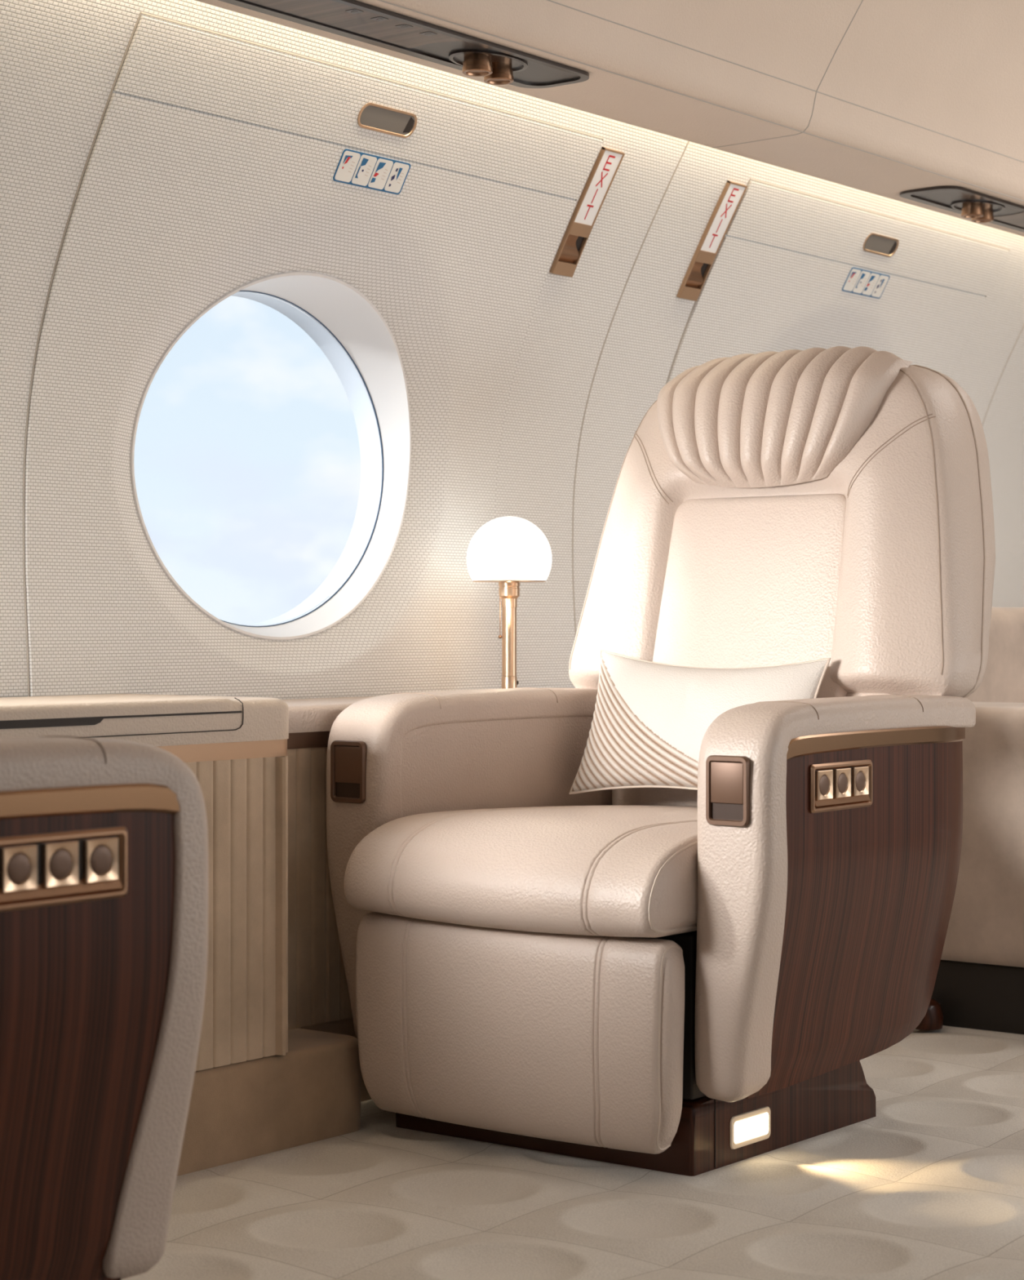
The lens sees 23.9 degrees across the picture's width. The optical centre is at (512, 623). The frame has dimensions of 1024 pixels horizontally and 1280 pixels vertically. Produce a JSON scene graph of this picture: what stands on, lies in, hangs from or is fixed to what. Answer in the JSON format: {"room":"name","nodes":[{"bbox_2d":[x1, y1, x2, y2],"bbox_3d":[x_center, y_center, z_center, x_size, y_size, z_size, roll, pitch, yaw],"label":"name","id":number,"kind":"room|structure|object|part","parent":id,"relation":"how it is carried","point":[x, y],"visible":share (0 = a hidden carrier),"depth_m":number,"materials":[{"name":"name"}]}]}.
{"room":"aircraft cabin","nodes":[
{"label":"aircraft cabin","id":0,"kind":"room"},
{"bbox_2d":[0,0,1023,697],"bbox_3d":[-0.220,-0.180,3.962,0.434,1.900,9.200,0,0,38],"label":"wall","id":1,"kind":"structure","parent":0,"point":[601,344],"depth_m":4.59,"materials":[{"name":"fabric"}]},
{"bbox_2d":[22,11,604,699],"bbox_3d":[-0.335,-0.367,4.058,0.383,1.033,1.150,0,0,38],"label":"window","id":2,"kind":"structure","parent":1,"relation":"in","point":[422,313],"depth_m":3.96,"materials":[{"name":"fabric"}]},
{"bbox_3d":[-0.382,-0.281,4.110,0.145,0.621,0.689,0,0,38],"label":"trim","id":3,"kind":"part","parent":2,"relation":"part of","materials":[{"name":"white"}]},
{"bbox_3d":[-0.442,-0.282,4.160,0.003,0.572,0.656,0,0,38],"label":"pane","id":4,"kind":"part","parent":2,"relation":"part of","materials":[{"name":"clear glass"}]},
{"bbox_3d":[-0.458,-0.282,4.172,0.049,0.577,0.663,0,0,38],"label":"frame","id":5,"kind":"part","parent":2,"relation":"part of","materials":[{"name":"white"}]},
{"bbox_3d":[-0.209,-0.829,3.961,0.066,0.104,1.143,0,0,38],"label":"panel","id":6,"kind":"part","parent":2,"relation":"part of","materials":[{"name":"fabric"}]},
{"bbox_2d":[333,148,410,194],"bbox_3d":[-0.231,-0.747,3.999,0.029,0.050,0.169,0,0,38],"label":"placard","id":7,"kind":"object","parent":2,"relation":"attached to","point":[354,167],"visible":1,"depth_m":4.00,"materials":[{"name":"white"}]},
{"bbox_2d":[357,102,417,137],"bbox_3d":[-0.204,-0.825,3.962,0.025,0.039,0.140,0,0,38],"label":"grab recess","id":8,"kind":"object","parent":2,"relation":"attached to","point":[372,116],"visible":1,"depth_m":3.96,"materials":[{"name":"gold metal"}]},
{"bbox_2d":[549,146,625,277],"bbox_3d":[0.138,-0.760,4.468,0.130,0.223,0.063,0,0,38],"label":"exit sign","id":9,"kind":"object","parent":1,"relation":"attached to","point":[608,162],"visible":1,"depth_m":4.46,"materials":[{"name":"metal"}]},
{"bbox_3d":[0.095,-0.662,4.502,0.021,0.027,0.061,0,0,38],"label":"plate","id":10,"kind":"part","parent":9,"relation":"part of","materials":[{"name":"gold metal"}]},
{"bbox_3d":[0.109,-0.697,4.489,0.030,0.048,0.054,0,0,38],"label":"lever","id":11,"kind":"part","parent":9,"relation":"part of","materials":[{"name":"brown metal"}]},
{"bbox_3d":[0.124,-0.731,4.479,0.021,0.026,0.061,0,0,38],"label":"plate","id":12,"kind":"part","parent":9,"relation":"part of","materials":[{"name":"gold metal"}]},
{"bbox_3d":[0.156,-0.804,4.455,0.078,0.128,0.057,0,0,38],"label":"sign plate","id":13,"kind":"part","parent":9,"relation":"part of","materials":[{"name":"white"}]},
{"bbox_2d":[676,180,747,301],"bbox_3d":[0.397,-0.760,4.803,0.130,0.223,0.063,0,0,38],"label":"handle","id":14,"kind":"object","parent":1,"relation":"attached to","point":[733,193],"visible":1,"depth_m":4.80,"materials":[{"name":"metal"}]},
{"bbox_3d":[0.354,-0.662,4.837,0.021,0.027,0.061,0,0,38],"label":"plate","id":15,"kind":"part","parent":14,"relation":"part of","materials":[{"name":"gold metal"}]},
{"bbox_3d":[0.368,-0.697,4.824,0.030,0.048,0.054,0,0,38],"label":"lever","id":16,"kind":"part","parent":14,"relation":"part of","materials":[{"name":"brown metal"}]},
{"bbox_3d":[0.383,-0.731,4.814,0.021,0.026,0.061,0,0,38],"label":"plate","id":17,"kind":"part","parent":14,"relation":"part of","materials":[{"name":"gold metal"}]},
{"bbox_3d":[0.415,-0.804,4.789,0.078,0.128,0.057,0,0,38],"label":"sign plate","id":18,"kind":"part","parent":14,"relation":"part of","materials":[{"name":"white"}]},
{"bbox_2d":[666,177,1010,383],"bbox_3d":[0.674,-0.367,5.363,0.383,1.033,1.150,0,0,38],"label":"wall panel","id":19,"kind":"object","parent":1,"relation":"in","point":[754,298],"depth_m":5.18,"materials":[{"name":"fabric"}]},
{"bbox_3d":[0.689,-0.312,5.351,0.226,0.925,1.143,0,0,38],"label":"panel","id":20,"kind":"part","parent":19,"relation":"part of","materials":[{"name":"fabric"}]},
{"bbox_2d":[842,266,889,298],"bbox_3d":[0.777,-0.747,5.304,0.029,0.050,0.169,0,0,38],"label":"placard","id":21,"kind":"object","parent":19,"relation":"attached to","point":[859,281],"visible":1,"depth_m":5.30,"materials":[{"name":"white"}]},
{"bbox_3d":[0.800,-0.829,5.266,0.066,0.104,1.143,0,0,38],"label":"panel","id":22,"kind":"part","parent":19,"relation":"part of","materials":[{"name":"fabric"}]},
{"bbox_2d":[863,232,899,257],"bbox_3d":[0.804,-0.825,5.267,0.025,0.039,0.140,0,0,38],"label":"grab recess","id":23,"kind":"object","parent":19,"relation":"attached to","point":[876,243],"visible":1,"depth_m":5.27,"materials":[{"name":"gold metal"}]},
{"bbox_2d":[123,1025,1023,1279],"bbox_3d":[0.865,0.776,3.123,3.350,0.012,9.200,0,0,38],"label":"floor","id":24,"kind":"structure","parent":0,"point":[931,1186],"depth_m":3.22,"materials":[{"name":"carpet"}]},
{"bbox_2d":[0,736,208,1279],"bbox_3d":[-0.871,0.154,2.361,0.815,1.239,0.998,0,0,38],"label":"recliner chair","id":25,"kind":"object","parent":24,"relation":"on","point":[104,842],"visible":1,"depth_m":2.33,"materials":[{"name":"beige leather"}]},
{"bbox_3d":[-0.428,0.231,2.278,0.002,0.050,0.154,0,0,38],"label":"plate","id":26,"kind":"part","parent":25,"relation":"part of","materials":[{"name":"gold"}]},
{"bbox_2d":[0,693,288,1071],"bbox_3d":[-0.667,0.368,3.400,0.377,0.524,0.705,0,0,38],"label":"console","id":27,"kind":"object","parent":24,"relation":"on","point":[235,748],"visible":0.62,"depth_m":3.46,"materials":[{"name":"wood"}]},
{"bbox_3d":[-0.563,0.413,3.350,0.152,0.436,0.653,0,0,38],"label":"fluted panel","id":28,"kind":"part","parent":27,"relation":"part of","materials":[{"name":"beige fabric"}]},
{"bbox_2d":[177,1027,360,1176],"bbox_3d":[-0.624,0.702,3.420,0.310,0.142,0.930,0,0,38],"label":"plinth","id":29,"kind":"object","parent":24,"relation":"on","point":[311,1093],"visible":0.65,"depth_m":3.53,"materials":[{"name":"beige fabric"}]},
{"bbox_2d":[282,696,373,1102],"bbox_3d":[0.983,0.455,5.648,0.228,0.654,4.860,0,0,38],"label":"wall ledge","id":30,"kind":"object","parent":24,"relation":"on","point":[319,999],"visible":0.1,"depth_m":3.80,"materials":[{"name":"beige leather"}]},
{"bbox_3d":[-0.046,0.413,4.168,0.034,0.436,1.260,0,0,38],"label":"fluted panel","id":31,"kind":"part","parent":30,"relation":"part of","materials":[{"name":"beige fabric"}]},
{"bbox_2d":[466,516,551,688],"bbox_3d":[-0.005,-0.033,4.396,0.155,0.322,0.155,0,0,38],"label":"table lamp","id":32,"kind":"object","parent":30,"relation":"on","point":[508,551],"visible":0.95,"depth_m":4.35,"materials":[{"name":"gold metal"}]},
{"bbox_3d":[-0.022,-0.018,4.394,0.001,0.077,0.001,0,0,38],"label":"pull chain","id":33,"kind":"part","parent":32,"relation":"part of","materials":[{"name":"brown metal"}]},
{"bbox_3d":[-0.005,0.009,4.396,0.039,0.172,0.039,0,0,38],"label":"stem","id":34,"kind":"part","parent":32,"relation":"part of","materials":[{"name":"gold metal"}]},
{"bbox_3d":[-0.005,-0.137,4.396,0.155,0.116,0.155,0,0,38],"label":"lamp shade","id":35,"kind":"part","parent":32,"relation":"part of","materials":[{"name":"white glass"}]},
{"bbox_3d":[-0.005,-0.077,4.396,0.133,0.003,0.133,0,0,38],"label":"shade plate","id":36,"kind":"part","parent":32,"relation":"part of","materials":[{"name":"gold metal"}]},
{"bbox_2d":[326,346,995,1176],"bbox_3d":[0.269,0.154,3.836,0.815,1.239,1.018,0,0,38],"label":"recliner chair","id":37,"kind":"object","parent":24,"relation":"on","point":[679,981],"visible":0.98,"depth_m":3.60,"materials":[{"name":"beige leather"}]},
{"bbox_3d":[-0.253,0.229,3.727,0.068,0.096,0.008,0,0,38],"label":"latch frame","id":38,"kind":"part","parent":37,"relation":"part of","materials":[{"name":"brown metal"}]},
{"bbox_3d":[-0.052,0.388,3.978,0.133,0.557,0.639,0,0,38],"label":"armrest","id":39,"kind":"part","parent":37,"relation":"part of","materials":[{"name":"beige leather"}]},
{"bbox_3d":[-0.003,0.405,3.965,0.012,0.500,0.590,0,0,38],"label":"panel","id":40,"kind":"part","parent":37,"relation":"part of","materials":[{"name":"beige leather"}]},
{"bbox_2d":[344,804,697,937],"bbox_3d":[0.177,0.363,3.718,0.582,0.155,0.720,0,0,38],"label":"seat cushion","id":41,"kind":"object","parent":37,"relation":"on","point":[445,871],"depth_m":3.45,"materials":[{"name":"beige leather"}]},
{"bbox_2d":[568,648,831,794],"bbox_3d":[0.299,0.170,3.929,0.446,0.252,0.128,0,0,41],"label":"throw pillow","id":42,"kind":"object","parent":37,"relation":"on","point":[651,720],"visible":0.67,"depth_m":3.92,"materials":[{"name":"fabric"}]},
{"bbox_3d":[0.295,0.229,3.304,0.068,0.096,0.008,0,0,38],"label":"latch frame","id":43,"kind":"part","parent":37,"relation":"part of","materials":[{"name":"brown metal"}]},
{"bbox_3d":[0.344,0.728,3.485,0.004,0.047,0.108,0,0,38],"label":"light frame","id":44,"kind":"part","parent":37,"relation":"part of","materials":[{"name":"beige"}]},
{"bbox_2d":[734,1112,768,1143],"bbox_3d":[0.345,0.728,3.484,0.002,0.031,0.092,0,0,38],"label":"diffuser","id":45,"kind":"object","parent":37,"relation":"attached to","point":[749,1127],"depth_m":3.48,"materials":[{"name":"beige"}]},
{"bbox_3d":[0.443,-0.158,4.062,0.756,0.549,0.284,0,0,38],"label":"backrest","id":46,"kind":"part","parent":37,"relation":"part of","materials":[{"name":"beige leather"}]},
{"bbox_3d":[0.487,0.388,3.561,0.132,0.557,0.639,0,0,38],"label":"armrest","id":47,"kind":"part","parent":37,"relation":"part of","materials":[{"name":"beige leather"}]},
{"bbox_3d":[0.467,0.231,3.436,0.002,0.050,0.154,0,0,38],"label":"plate","id":48,"kind":"part","parent":37,"relation":"part of","materials":[{"name":"gold"}]},
{"bbox_3d":[0.510,0.413,3.579,0.107,0.498,0.622,0,0,38],"label":"panel","id":49,"kind":"part","parent":37,"relation":"part of","materials":[{"name":"brown wood"}]},
{"bbox_2d":[915,607,1023,1035],"bbox_3d":[1.484,0.369,5.358,0.885,0.808,2.107,0,0,38],"label":"sofa","id":50,"kind":"object","parent":24,"relation":"on","point":[980,983],"visible":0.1,"depth_m":4.55,"materials":[{"name":"beige"}]},
{"bbox_3d":[0.966,0.402,4.688,0.885,0.487,0.320,0,0,38],"label":"arm","id":51,"kind":"part","parent":50,"relation":"part of","materials":[{"name":"fabric"}]},
{"bbox_2d":[197,0,1023,235],"bbox_3d":[0.869,-1.113,3.120,2.544,0.475,9.200,0,0,38],"label":"ceiling","id":52,"kind":"structure","parent":0,"point":[886,98],"depth_m":4.29,"materials":[{"name":"plastic"}]},
{"bbox_2d":[219,0,589,88],"bbox_3d":[-0.403,-0.862,3.279,0.136,0.030,1.597,0,0,38],"label":"panel","id":53,"kind":"object","parent":52,"relation":"attached to","point":[499,64],"visible":1,"depth_m":3.62,"materials":[{"name":"black"}]},
{"bbox_2d":[900,185,1023,232],"bbox_3d":[1.314,-0.862,5.500,0.136,0.030,1.590,0,0,38],"label":"panel","id":54,"kind":"object","parent":52,"relation":"attached to","point":[981,207],"visible":1,"depth_m":5.01,"materials":[{"name":"black"}]}
]}

